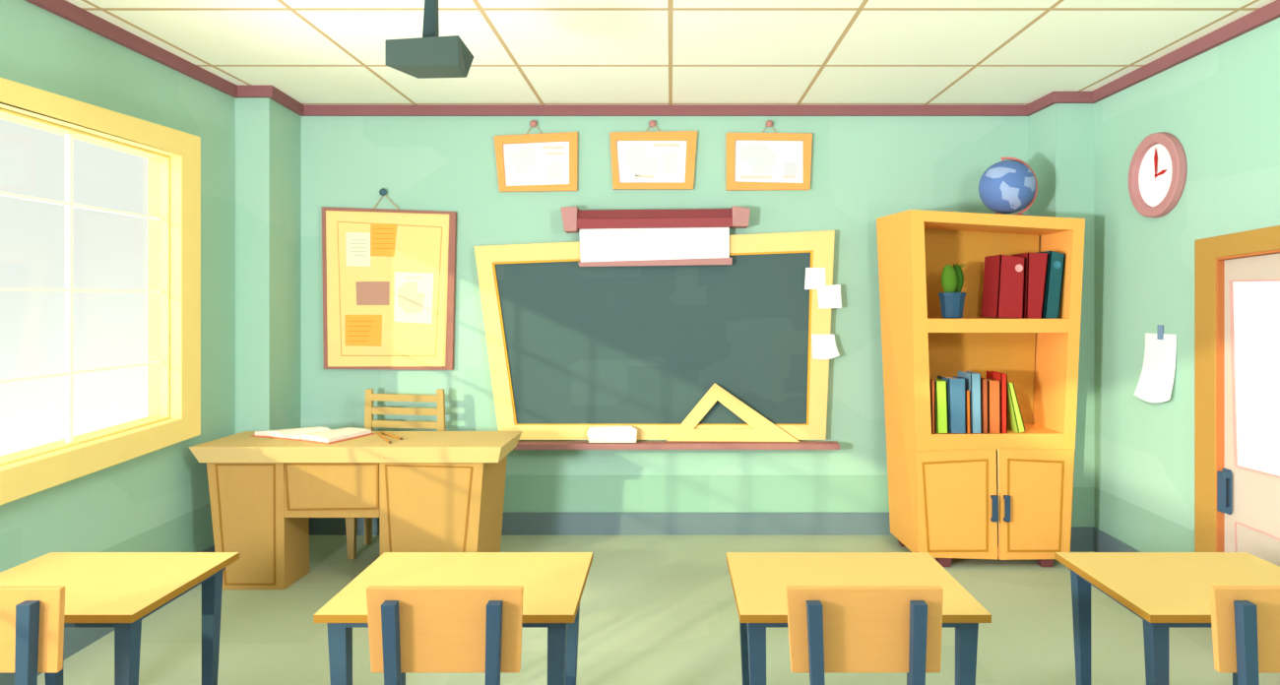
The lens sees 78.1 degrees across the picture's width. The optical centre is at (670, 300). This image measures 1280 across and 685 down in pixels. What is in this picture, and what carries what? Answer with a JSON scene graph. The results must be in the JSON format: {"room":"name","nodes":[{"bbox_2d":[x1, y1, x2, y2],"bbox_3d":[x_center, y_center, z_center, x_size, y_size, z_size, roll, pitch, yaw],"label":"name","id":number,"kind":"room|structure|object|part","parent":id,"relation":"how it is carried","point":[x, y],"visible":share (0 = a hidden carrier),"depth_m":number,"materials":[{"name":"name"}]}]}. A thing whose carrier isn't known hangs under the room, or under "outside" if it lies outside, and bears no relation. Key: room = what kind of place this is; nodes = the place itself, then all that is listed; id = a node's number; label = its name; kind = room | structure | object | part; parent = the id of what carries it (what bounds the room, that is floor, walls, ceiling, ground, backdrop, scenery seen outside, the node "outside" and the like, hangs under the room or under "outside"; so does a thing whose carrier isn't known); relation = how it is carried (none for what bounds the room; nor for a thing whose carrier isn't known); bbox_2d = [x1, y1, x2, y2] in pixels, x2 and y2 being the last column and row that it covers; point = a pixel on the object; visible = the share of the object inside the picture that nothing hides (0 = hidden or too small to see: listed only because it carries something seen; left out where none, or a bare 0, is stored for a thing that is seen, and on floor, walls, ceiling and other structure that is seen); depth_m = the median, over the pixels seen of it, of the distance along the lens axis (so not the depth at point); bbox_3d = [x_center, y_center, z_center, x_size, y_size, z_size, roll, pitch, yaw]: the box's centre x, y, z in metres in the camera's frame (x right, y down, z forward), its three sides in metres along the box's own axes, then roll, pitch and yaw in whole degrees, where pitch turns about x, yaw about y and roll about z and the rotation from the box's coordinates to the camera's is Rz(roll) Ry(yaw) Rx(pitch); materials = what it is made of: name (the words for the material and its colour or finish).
{"room":"classroom","nodes":[
{"label":"classroom","id":0,"kind":"room"},
{"bbox_2d":[0,0,234,573],"bbox_3d":[-3.020,0.150,0.440,0.120,3.200,10.880,0,0,0],"label":"wall","id":1,"kind":"structure","parent":0,"point":[159,500],"depth_m":4.45,"materials":[{"name":"paint"}]},
{"bbox_2d":[0,77,200,506],"bbox_3d":[-2.986,0.031,1.875,0.193,2.074,5.950,0,0,0],"label":"window","id":2,"kind":"structure","parent":1,"relation":"in","point":[173,217],"depth_m":4.43,"materials":[{"name":"yellow wood"}]},
{"bbox_2d":[0,544,215,684],"bbox_3d":[-2.836,1.667,0.434,0.248,0.165,10.868,0,0,0],"label":"baseboard","id":3,"kind":"structure","parent":1,"relation":"attached to","point":[76,640],"depth_m":3.91,"materials":[{"name":"paint"}]},
{"bbox_2d":[234,97,300,434],"bbox_3d":[-2.842,0.150,5.615,0.235,3.200,0.530,0,0,0],"label":"wall","id":4,"kind":"structure","parent":0,"point":[267,134],"depth_m":5.35,"materials":[{"name":"paint"}]},
{"bbox_2d":[24,0,1279,116],"bbox_3d":[0.000,-1.413,0.440,5.920,0.075,10.880,0,0,0],"label":"trim","id":5,"kind":"structure","parent":4,"relation":"attached to","point":[64,9],"depth_m":5.84,"materials":[{"name":"paint"}]},
{"bbox_2d":[37,535,1279,684],"bbox_3d":[-0.075,1.810,0.540,6.470,0.120,11.080,0,0,0],"label":"floor","id":6,"kind":"structure","parent":0,"point":[655,609],"depth_m":4.12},
{"bbox_2d":[0,585,64,684],"bbox_3d":[-1.925,1.278,2.338,0.439,0.944,0.374,0,0,0],"label":"chair","id":7,"kind":"object","parent":6,"relation":"on","point":[32,617],"visible":1,"depth_m":2.20,"materials":[{"name":"brown wood"}]},
{"bbox_3d":[-1.784,1.294,2.175,0.046,0.912,0.048,0,0,0],"label":"leg","id":8,"kind":"part","parent":7,"relation":"part of","materials":[{"name":"blue metal"}]},
{"bbox_2d":[0,552,239,684],"bbox_3d":[-2.085,1.375,2.814,0.749,0.750,0.622,0,0,0],"label":"student desk","id":9,"kind":"object","parent":6,"relation":"on","point":[117,591],"visible":0.92,"depth_m":2.85,"materials":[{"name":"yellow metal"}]},
{"bbox_3d":[-2.394,1.389,3.050,0.060,0.722,0.056,0,0,0],"label":"leg","id":10,"kind":"part","parent":9,"relation":"part of","materials":[{"name":"blue metal"}]},
{"bbox_3d":[-1.767,1.389,2.563,0.060,0.722,0.056,0,0,0],"label":"leg","id":11,"kind":"part","parent":9,"relation":"part of","materials":[{"name":"blue metal"}]},
{"bbox_3d":[-1.776,1.389,3.050,0.060,0.722,0.056,0,0,0],"label":"leg","id":12,"kind":"part","parent":9,"relation":"part of","materials":[{"name":"blue metal"}]},
{"bbox_2d":[189,431,522,589],"bbox_3d":[-1.939,1.315,5.005,1.888,0.870,0.588,0,0,0],"label":"desk","id":13,"kind":"object","parent":6,"relation":"on","point":[428,491],"visible":0.88,"depth_m":4.75,"materials":[{"name":"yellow wood"}]},
{"bbox_2d":[250,426,375,444],"bbox_3d":[-2.334,0.858,5.108,0.691,0.042,0.394,0,0,21],"label":"open book","id":14,"kind":"object","parent":13,"relation":"on","point":[318,434],"visible":1,"depth_m":5.02,"materials":[{"name":"white paper"}]},
{"bbox_3d":[-2.048,1.147,4.904,0.574,0.337,0.291,0,0,0],"label":"drawer","id":15,"kind":"part","parent":13,"relation":"part of","materials":[{"name":"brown wood"}]},
{"bbox_2d":[376,431,391,443],"bbox_3d":[-1.817,0.872,5.000,0.014,0.012,0.464,0,0,-30],"label":"pencil","id":16,"kind":"object","parent":13,"relation":"on","point":[377,432],"visible":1,"depth_m":5.00,"materials":[{"name":"orange wood"}]},
{"bbox_2d":[380,431,403,440],"bbox_3d":[-1.794,0.872,5.072,0.014,0.012,0.374,0,0,-40],"label":"pencil","id":17,"kind":"object","parent":13,"relation":"on","point":[383,432],"visible":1,"depth_m":5.06,"materials":[{"name":"orange wood"}]},
{"bbox_2d":[345,388,446,559],"bbox_3d":[-1.897,1.196,5.492,0.607,1.108,0.385,0,0,0],"label":"chair","id":18,"kind":"object","parent":6,"relation":"on","point":[439,398],"visible":0.29,"depth_m":5.64,"materials":[{"name":"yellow wood"}]},
{"bbox_3d":[-2.165,1.515,5.335,0.072,0.470,0.060,0,0,0],"label":"leg","id":19,"kind":"part","parent":18,"relation":"part of","materials":[{"name":"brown wood"}]},
{"bbox_3d":[-2.170,1.196,5.658,0.056,1.108,0.054,0,0,0],"label":"leg","id":20,"kind":"part","parent":18,"relation":"part of","materials":[{"name":"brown wood"}]},
{"bbox_3d":[-1.643,1.196,5.658,0.072,1.108,0.054,0,0,0],"label":"leg","id":21,"kind":"part","parent":18,"relation":"part of","materials":[{"name":"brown wood"}]},
{"bbox_2d":[366,585,523,684],"bbox_3d":[-0.632,1.278,2.338,0.439,0.944,0.374,0,0,0],"label":"chair","id":22,"kind":"object","parent":6,"relation":"on","point":[412,628],"visible":1,"depth_m":2.20,"materials":[{"name":"brown wood"}]},
{"bbox_3d":[-0.771,1.294,2.175,0.052,0.912,0.048,0,0,0],"label":"leg","id":23,"kind":"part","parent":22,"relation":"part of","materials":[{"name":"blue metal"}]},
{"bbox_3d":[-0.491,1.294,2.175,0.046,0.912,0.048,0,0,0],"label":"leg","id":24,"kind":"part","parent":22,"relation":"part of","materials":[{"name":"blue metal"}]},
{"bbox_2d":[313,552,592,684],"bbox_3d":[-0.721,1.375,2.814,0.828,0.750,0.622,0,0,0],"label":"student desk","id":25,"kind":"object","parent":6,"relation":"on","point":[553,584],"visible":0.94,"depth_m":2.79,"materials":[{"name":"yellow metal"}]},
{"bbox_3d":[-1.073,1.389,2.563,0.067,0.722,0.056,0,0,0],"label":"leg","id":26,"kind":"part","parent":25,"relation":"part of","materials":[{"name":"blue metal"}]},
{"bbox_3d":[-1.062,1.389,3.050,0.067,0.722,0.056,0,0,0],"label":"leg","id":27,"kind":"part","parent":25,"relation":"part of","materials":[{"name":"blue metal"}]},
{"bbox_3d":[-0.369,1.389,2.563,0.067,0.722,0.056,0,0,0],"label":"leg","id":28,"kind":"part","parent":25,"relation":"part of","materials":[{"name":"blue metal"}]},
{"bbox_3d":[-0.380,1.389,3.050,0.067,0.722,0.056,0,0,0],"label":"leg","id":29,"kind":"part","parent":25,"relation":"part of","materials":[{"name":"blue metal"}]},
{"bbox_2d":[726,552,991,684],"bbox_3d":[0.621,1.375,2.814,0.800,0.750,0.622,0,0,0],"label":"student desk","id":30,"kind":"object","parent":6,"relation":"on","point":[759,580],"visible":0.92,"depth_m":2.79,"materials":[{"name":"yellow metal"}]},
{"bbox_3d":[0.291,1.389,3.050,0.065,0.722,0.056,0,0,0],"label":"leg","id":31,"kind":"part","parent":30,"relation":"part of","materials":[{"name":"blue metal"}]},
{"bbox_3d":[0.281,1.389,2.563,0.065,0.722,0.056,0,0,0],"label":"leg","id":32,"kind":"part","parent":30,"relation":"part of","materials":[{"name":"blue metal"}]},
{"bbox_3d":[0.961,1.389,2.563,0.065,0.722,0.056,0,0,0],"label":"leg","id":33,"kind":"part","parent":30,"relation":"part of","materials":[{"name":"blue metal"}]},
{"bbox_2d":[785,585,943,684],"bbox_3d":[0.543,1.278,2.338,0.439,0.944,0.374,0,0,0],"label":"chair","id":34,"kind":"object","parent":6,"relation":"on","point":[832,628],"visible":1,"depth_m":2.20,"materials":[{"name":"brown wood"}]},
{"bbox_3d":[0.405,1.294,2.175,0.052,0.912,0.048,0,0,0],"label":"leg","id":35,"kind":"part","parent":34,"relation":"part of","materials":[{"name":"blue metal"}]},
{"bbox_3d":[0.684,1.294,2.175,0.046,0.912,0.048,0,0,0],"label":"leg","id":36,"kind":"part","parent":34,"relation":"part of","materials":[{"name":"blue metal"}]},
{"bbox_2d":[876,209,1085,567],"bbox_3d":[2.099,0.579,5.397,1.220,2.342,0.605,0,0,0],"label":"tall cabinet","id":37,"kind":"object","parent":6,"relation":"on","point":[948,493],"visible":0.94,"depth_m":5.15,"materials":[{"name":"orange wood"}]},
{"bbox_3d":[1.603,0.545,5.423,0.229,2.273,0.553,0,0,0],"label":"panel","id":38,"kind":"part","parent":37,"relation":"part of","materials":[{"name":"wood"}]},
{"bbox_2d":[929,379,935,433],"bbox_3d":[1.722,0.698,5.265,0.028,0.349,0.200,0,0,0],"label":"book","id":39,"kind":"object","parent":37,"relation":"on","point":[931,382],"visible":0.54,"depth_m":5.16,"materials":[{"name":"orange paper"}]},
{"bbox_2d":[935,378,948,433],"bbox_3d":[1.780,0.703,5.265,0.081,0.339,0.200,0,0,0],"label":"book","id":40,"kind":"object","parent":37,"relation":"on","point":[941,420],"visible":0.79,"depth_m":5.16,"materials":[{"name":"green paper"}]},
{"bbox_2d":[937,375,965,433],"bbox_3d":[1.880,0.693,5.275,0.116,0.358,0.220,0,0,0],"label":"book","id":41,"kind":"object","parent":37,"relation":"on","point":[956,386],"visible":0.84,"depth_m":5.16,"materials":[{"name":"paper"}]},
{"bbox_2d":[938,262,965,318],"bbox_3d":[1.899,-0.068,5.300,0.192,0.376,0.173,0,0,0],"label":"potted cactus","id":42,"kind":"object","parent":37,"relation":"on","point":[952,299],"visible":1,"depth_m":5.25,"materials":[{"name":"plant"}]},
{"bbox_3d":[1.867,1.329,5.137,0.529,0.720,0.020,0,0,0],"label":"cabinet door","id":43,"kind":"part","parent":37,"relation":"part of","materials":[{"name":"wood"}]},
{"bbox_2d":[965,389,970,433],"bbox_3d":[1.955,0.733,5.230,0.028,0.278,0.130,0,0,0],"label":"book","id":44,"kind":"object","parent":37,"relation":"on","point":[968,408],"visible":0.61,"depth_m":5.16,"materials":[{"name":"orange paper"}]},
{"bbox_2d":[958,371,981,433],"bbox_3d":[2.006,0.678,5.285,0.071,0.389,0.240,0,0,0],"label":"book","id":45,"kind":"object","parent":37,"relation":"on","point":[973,379],"visible":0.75,"depth_m":5.16,"materials":[{"name":"blue paper"}]},
{"bbox_3d":[2.118,0.455,5.580,0.985,1.990,0.020,0,0,0],"label":"panel","id":46,"kind":"part","parent":37,"relation":"part of","materials":[{"name":"orange wood"}]},
{"bbox_2d":[980,377,988,433],"bbox_3d":[2.063,0.694,5.255,0.041,0.355,0.180,0,0,0],"label":"book","id":47,"kind":"object","parent":37,"relation":"on","point":[985,395],"visible":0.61,"depth_m":5.16,"materials":[{"name":"paper"}]},
{"bbox_2d":[987,378,1000,433],"bbox_3d":[2.125,0.701,5.265,0.079,0.342,0.200,0,0,0],"label":"book","id":48,"kind":"object","parent":37,"relation":"on","point":[993,386],"visible":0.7,"depth_m":5.16,"materials":[{"name":"orange paper"}]},
{"bbox_3d":[2.101,1.352,5.112,0.034,0.167,0.033,0,0,0],"label":"handle","id":49,"kind":"part","parent":37,"relation":"part of","materials":[{"name":"blue metal"}]},
{"bbox_2d":[986,371,1007,433],"bbox_3d":[2.187,0.678,5.285,0.040,0.389,0.240,0,0,0],"label":"book","id":50,"kind":"object","parent":37,"relation":"on","point":[1002,377],"visible":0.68,"depth_m":5.16,"materials":[{"name":"red paper"}]},
{"bbox_3d":[2.136,0.930,5.359,0.888,0.116,0.422,0,0,0],"label":"shelf","id":51,"kind":"part","parent":37,"relation":"part of","materials":[{"name":"yellow wood"}]},
{"bbox_3d":[2.123,1.652,5.359,0.862,0.075,0.422,0,0,0],"label":"panel","id":52,"kind":"part","parent":37,"relation":"part of","materials":[{"name":"wood"}]},
{"bbox_3d":[2.141,-0.523,5.423,0.994,0.128,0.552,0,0,0],"label":"panel","id":53,"kind":"part","parent":37,"relation":"part of","materials":[{"name":"wood"}]},
{"bbox_3d":[2.142,0.167,5.359,0.952,0.090,0.422,0,0,0],"label":"shelf","id":54,"kind":"part","parent":37,"relation":"part of","materials":[{"name":"wood"}]},
{"bbox_2d":[981,255,1024,318],"bbox_3d":[2.256,-0.091,5.343,0.189,0.422,0.265,0,0,0],"label":"ring binder","id":55,"kind":"object","parent":37,"relation":"on","point":[1003,275],"visible":1,"depth_m":5.21,"materials":[{"name":"red plastic"}]},
{"bbox_3d":[2.182,1.352,5.112,0.034,0.167,0.033,0,0,0],"label":"handle","id":56,"kind":"part","parent":37,"relation":"part of","materials":[{"name":"blue metal"}]},
{"bbox_2d":[978,156,1037,215],"bbox_3d":[2.290,-0.766,5.360,0.362,0.422,0.364,0,0,31],"label":"desk globe","id":57,"kind":"object","parent":37,"relation":"on","point":[1010,186],"visible":0.98,"depth_m":5.24},
{"bbox_2d":[1007,382,1024,433],"bbox_3d":[2.270,0.705,5.265,0.114,0.334,0.200,0,0,0],"label":"book","id":58,"kind":"object","parent":37,"relation":"on","point":[1015,423],"visible":0.71,"depth_m":5.16,"materials":[{"name":"paper"}]},
{"bbox_2d":[1011,253,1048,318],"bbox_3d":[2.429,-0.098,5.345,0.150,0.435,0.260,0,0,0],"label":"ring binder","id":59,"kind":"object","parent":37,"relation":"on","point":[1036,264],"visible":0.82,"depth_m":5.21,"materials":[{"name":"red plastic"}]},
{"bbox_3d":[2.387,1.331,5.137,0.484,0.723,0.020,0,0,0],"label":"cabinet door","id":60,"kind":"part","parent":37,"relation":"part of","materials":[{"name":"wood"}]},
{"bbox_2d":[1036,251,1065,318],"bbox_3d":[2.545,-0.104,5.343,0.136,0.448,0.265,0,0,0],"label":"ring binder","id":61,"kind":"object","parent":37,"relation":"on","point":[1056,262],"visible":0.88,"depth_m":5.21,"materials":[{"name":"teal plastic"}]},
{"bbox_3d":[2.614,0.577,5.423,0.189,2.230,0.553,0,0,0],"label":"panel","id":62,"kind":"part","parent":37,"relation":"part of","materials":[{"name":"wood"}]},
{"bbox_2d":[1054,552,1279,684],"bbox_3d":[1.905,1.375,2.814,0.762,0.750,0.622,0,0,0],"label":"student desk","id":63,"kind":"object","parent":6,"relation":"on","point":[1167,591],"visible":0.91,"depth_m":2.85,"materials":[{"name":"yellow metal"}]},
{"bbox_3d":[1.591,1.389,3.050,0.062,0.722,0.056,0,0,0],"label":"leg","id":64,"kind":"part","parent":63,"relation":"part of","materials":[{"name":"blue metal"}]},
{"bbox_3d":[1.582,1.389,2.563,0.062,0.722,0.056,0,0,0],"label":"leg","id":65,"kind":"part","parent":63,"relation":"part of","materials":[{"name":"blue metal"}]},
{"bbox_3d":[2.219,1.389,3.050,0.062,0.722,0.056,0,0,0],"label":"leg","id":66,"kind":"part","parent":63,"relation":"part of","materials":[{"name":"blue metal"}]},
{"bbox_2d":[1209,585,1279,684],"bbox_3d":[1.737,1.278,2.338,0.439,0.944,0.374,0,0,0],"label":"chair","id":67,"kind":"object","parent":6,"relation":"on","point":[1245,619],"visible":1,"depth_m":2.20,"materials":[{"name":"brown wood"}]},
{"bbox_3d":[1.599,1.294,2.175,0.052,0.912,0.048,0,0,0],"label":"leg","id":68,"kind":"part","parent":67,"relation":"part of","materials":[{"name":"blue metal"}]},
{"bbox_2d":[300,116,1028,512],"bbox_3d":[-0.050,0.150,5.980,6.420,3.200,0.200,0,0,0],"label":"wall","id":69,"kind":"structure","parent":0,"point":[864,169],"depth_m":5.88,"materials":[{"name":"paint"}]},
{"bbox_2d":[379,188,386,195],"bbox_3d":[-2.134,-0.803,5.857,0.056,0.056,0.045,0,0,0],"label":"nail","id":70,"kind":"object","parent":69,"relation":"attached to","point":[382,192],"visible":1,"depth_m":5.84,"materials":[{"name":"metal"}]},
{"bbox_2d":[321,194,456,370],"bbox_3d":[-2.088,-0.138,5.856,0.993,1.312,0.042,0,0,0],"label":"board","id":71,"kind":"object","parent":70,"relation":"hanging from","point":[425,240],"visible":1,"depth_m":5.85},
{"bbox_2d":[345,232,370,266],"bbox_3d":[-2.317,-0.376,5.844,0.181,0.256,0.003,0,0,0],"label":"paper","id":72,"kind":"object","parent":71,"relation":"attached to","point":[357,244],"visible":1,"depth_m":5.84,"materials":[{"name":"white paper"}]},
{"bbox_2d":[345,315,382,346],"bbox_3d":[-2.277,0.226,5.844,0.272,0.232,0.003,0,0,0],"label":"paper","id":73,"kind":"object","parent":71,"relation":"attached to","point":[360,330],"visible":1,"depth_m":5.84,"materials":[{"name":"orange paper"}]},
{"bbox_2d":[355,281,389,305],"bbox_3d":[-2.210,-0.051,5.844,0.249,0.175,0.003,0,0,0],"label":"paper","id":74,"kind":"object","parent":71,"relation":"attached to","point":[367,292],"visible":1,"depth_m":5.84,"materials":[{"name":"pink paper"}]},
{"bbox_2d":[370,223,396,256],"bbox_3d":[-2.127,-0.446,5.844,0.198,0.247,0.003,0,0,0],"label":"paper","id":75,"kind":"object","parent":71,"relation":"attached to","point":[382,235],"visible":1,"depth_m":5.84,"materials":[{"name":"orange paper"}]},
{"bbox_2d":[393,271,433,323],"bbox_3d":[-1.904,-0.017,5.844,0.293,0.384,0.003,0,0,0],"label":"paper","id":76,"kind":"object","parent":71,"relation":"attached to","point":[414,291],"visible":1,"depth_m":5.84,"materials":[{"name":"white paper"}]},
{"bbox_2d":[529,120,537,127],"bbox_3d":[-1.018,-1.312,5.862,0.054,0.054,0.036,0,0,0],"label":"nail","id":77,"kind":"object","parent":69,"relation":"attached to","point":[533,123],"visible":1,"depth_m":5.85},
{"bbox_2d":[494,126,577,191],"bbox_3d":[-1.001,-1.065,5.862,0.621,0.515,0.033,0,0,0],"label":"framed certificate","id":78,"kind":"object","parent":69,"relation":"attached to","point":[528,162],"visible":1,"depth_m":5.86,"materials":[{"name":"white paper"}]},
{"bbox_2d":[648,120,656,127],"bbox_3d":[-0.132,-1.312,5.862,0.054,0.054,0.036,0,0,0],"label":"nail","id":79,"kind":"object","parent":69,"relation":"attached to","point":[652,123],"visible":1,"depth_m":5.85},
{"bbox_2d":[309,512,998,535],"bbox_3d":[-0.043,1.667,5.874,5.409,0.165,0.012,0,0,0],"label":"baseboard","id":80,"kind":"structure","parent":69,"relation":"attached to","point":[513,524],"depth_m":5.87,"materials":[{"name":"paint"}]},
{"bbox_2d":[610,126,697,190],"bbox_3d":[-0.126,-1.074,5.862,0.646,0.497,0.033,0,0,0],"label":"framed certificate","id":81,"kind":"object","parent":69,"relation":"attached to","point":[640,160],"visible":1,"depth_m":5.86,"materials":[{"name":"white paper"}]},
{"bbox_2d":[560,205,750,266],"bbox_3d":[-0.111,-0.465,5.794,1.377,0.440,0.168,0,0,0],"label":"projection screen","id":82,"kind":"object","parent":69,"relation":"attached to","point":[695,236],"visible":1,"depth_m":5.78,"materials":[{"name":"fabric"}]},
{"bbox_2d":[474,230,839,449],"bbox_3d":[-0.110,0.284,5.785,2.672,1.597,0.190,0,0,0],"label":"chalkboard","id":83,"kind":"object","parent":69,"relation":"attached to","point":[572,349],"visible":0.77,"depth_m":5.83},
{"bbox_2d":[586,425,637,443],"bbox_3d":[-0.424,0.974,5.735,0.362,0.121,0.050,0,0,0],"label":"eraser","id":84,"kind":"object","parent":83,"relation":"on","point":[613,433],"visible":1,"depth_m":5.71,"materials":[{"name":"fabric"}]},
{"bbox_2d":[512,441,839,449],"bbox_3d":[-0.004,1.061,5.748,2.458,0.042,0.116,0,0,0],"label":"chalk tray","id":85,"kind":"object","parent":83,"relation":"on","point":[522,445],"depth_m":5.69,"materials":[{"name":"wood"}]},
{"bbox_2d":[666,383,799,442],"bbox_3d":[0.459,0.823,5.773,0.975,0.430,0.016,0,0,0],"label":"square","id":86,"kind":"object","parent":83,"relation":"on","point":[764,430],"visible":1,"depth_m":5.77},
{"bbox_2d":[804,267,826,289],"bbox_3d":[1.064,-0.159,5.798,0.158,0.161,0.002,0,0,0],"label":"sticky note","id":87,"kind":"object","parent":83,"relation":"attached to","point":[814,277],"visible":1,"depth_m":5.80,"materials":[{"name":"white paper"}]},
{"bbox_2d":[811,334,839,359],"bbox_3d":[1.139,0.344,5.794,0.206,0.185,0.017,0,0,4],"label":"sticky note","id":88,"kind":"object","parent":83,"relation":"attached to","point":[824,347],"visible":1,"depth_m":5.79,"materials":[{"name":"white paper"}]},
{"bbox_2d":[817,284,841,309],"bbox_3d":[1.168,-0.027,5.795,0.184,0.178,0.002,0,0,0],"label":"sticky note","id":89,"kind":"object","parent":83,"relation":"attached to","point":[828,296],"visible":1,"depth_m":5.79,"materials":[{"name":"white paper"}]},
{"bbox_2d":[726,126,812,191],"bbox_3d":[0.734,-1.070,5.862,0.636,0.504,0.033,0,0,0],"label":"framed certificate","id":90,"kind":"object","parent":69,"relation":"attached to","point":[762,160],"visible":1,"depth_m":5.86,"materials":[{"name":"white paper"}]},
{"bbox_2d":[766,120,772,127],"bbox_3d":[0.735,-1.312,5.862,0.054,0.054,0.036,0,0,0],"label":"nail","id":91,"kind":"object","parent":69,"relation":"attached to","point":[769,123],"visible":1,"depth_m":5.85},
{"bbox_2d":[65,0,1275,105],"bbox_3d":[-0.075,-1.510,2.440,6.470,0.120,7.280,0,0,0],"label":"ceiling","id":92,"kind":"structure","parent":0,"point":[315,52],"depth_m":4.42,"materials":[{"name":"beige tile"}]},
{"bbox_2d":[384,0,473,78],"bbox_3d":[-0.940,-1.169,3.124,0.281,0.561,0.289,0,0,0],"label":"ceiling projector","id":93,"kind":"object","parent":92,"relation":"hanging from","point":[431,55],"visible":1,"depth_m":2.98,"materials":[{"name":"plastic"}]},
{"bbox_2d":[938,292,965,318],"bbox_3d":[1.895,0.034,5.300,0.182,0.172,0.173,0,0,0],"label":"pot","id":94,"kind":"object","parent":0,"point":[951,303],"depth_m":5.24,"materials":[{"name":"blue ceramic"}]},
{"bbox_2d":[1028,103,1094,527],"bbox_3d":[2.817,0.150,5.690,0.285,3.200,0.380,0,0,0],"label":"wall","id":95,"kind":"structure","parent":0,"point":[1061,136],"depth_m":5.50,"materials":[{"name":"paint"}]},
{"bbox_2d":[1094,17,1279,552],"bbox_3d":[3.060,0.150,2.340,0.200,3.200,7.080,0,0,0],"label":"wall","id":96,"kind":"structure","parent":0,"point":[1222,103],"depth_m":4.70,"materials":[{"name":"paint"}]},
{"bbox_2d":[1070,527,1140,552],"bbox_3d":[2.812,1.667,5.163,0.297,0.165,1.407,0,0,0],"label":"baseboard","id":97,"kind":"structure","parent":96,"relation":"attached to","point":[1094,540],"depth_m":5.47,"materials":[{"name":"paint"}]},
{"bbox_2d":[1134,332,1176,402],"bbox_3d":[2.924,0.408,4.761,0.066,0.415,0.317,0,0,0],"label":"paper","id":98,"kind":"object","parent":96,"relation":"attached to","point":[1156,380],"visible":1,"depth_m":4.75,"materials":[{"name":"white paper"}]},
{"bbox_2d":[1128,131,1187,217],"bbox_3d":[2.934,-0.755,4.765,0.052,0.512,0.512,0,0,0],"label":"wall clock","id":99,"kind":"object","parent":96,"relation":"attached to","point":[1158,167],"visible":1,"depth_m":4.75,"materials":[{"name":"white plastic"}]},
{"bbox_2d":[1138,143,1172,206],"bbox_3d":[2.949,-0.755,4.765,0.010,0.383,0.383,0,0,0],"label":"clock face","id":100,"kind":"object","parent":99,"relation":"on","point":[1155,168],"depth_m":4.79,"materials":[{"name":"white plastic"}]},
{"bbox_2d":[1156,324,1162,339],"bbox_3d":[2.953,0.194,4.748,0.003,0.088,0.053,0,0,0],"label":"tape strip","id":101,"kind":"object","parent":96,"relation":"attached to","point":[1159,327],"visible":1,"depth_m":4.75,"materials":[{"name":"blue plastic"}]},
{"bbox_2d":[1194,225,1279,567],"bbox_3d":[2.920,0.682,3.706,0.080,2.136,1.312,0,0,0],"label":"door","id":102,"kind":"structure","parent":96,"relation":"in","point":[1237,300],"depth_m":4.08,"materials":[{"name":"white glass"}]},
{"bbox_3d":[2.933,1.008,4.152,0.014,0.235,0.053,0,0,0],"label":"handle","id":103,"kind":"part","parent":102,"relation":"part of","materials":[{"name":"blue metal"}]},
{"bbox_3d":[2.937,0.379,3.741,0.005,0.949,0.734,0,0,0],"label":"pane","id":104,"kind":"part","parent":102,"relation":"part of","materials":[{"name":"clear glass"}]},
{"bbox_3d":[2.937,1.390,3.730,0.006,0.480,0.740,0,0,0],"label":"panel","id":105,"kind":"part","parent":102,"relation":"part of","materials":[{"name":"beige wood"}]}
]}

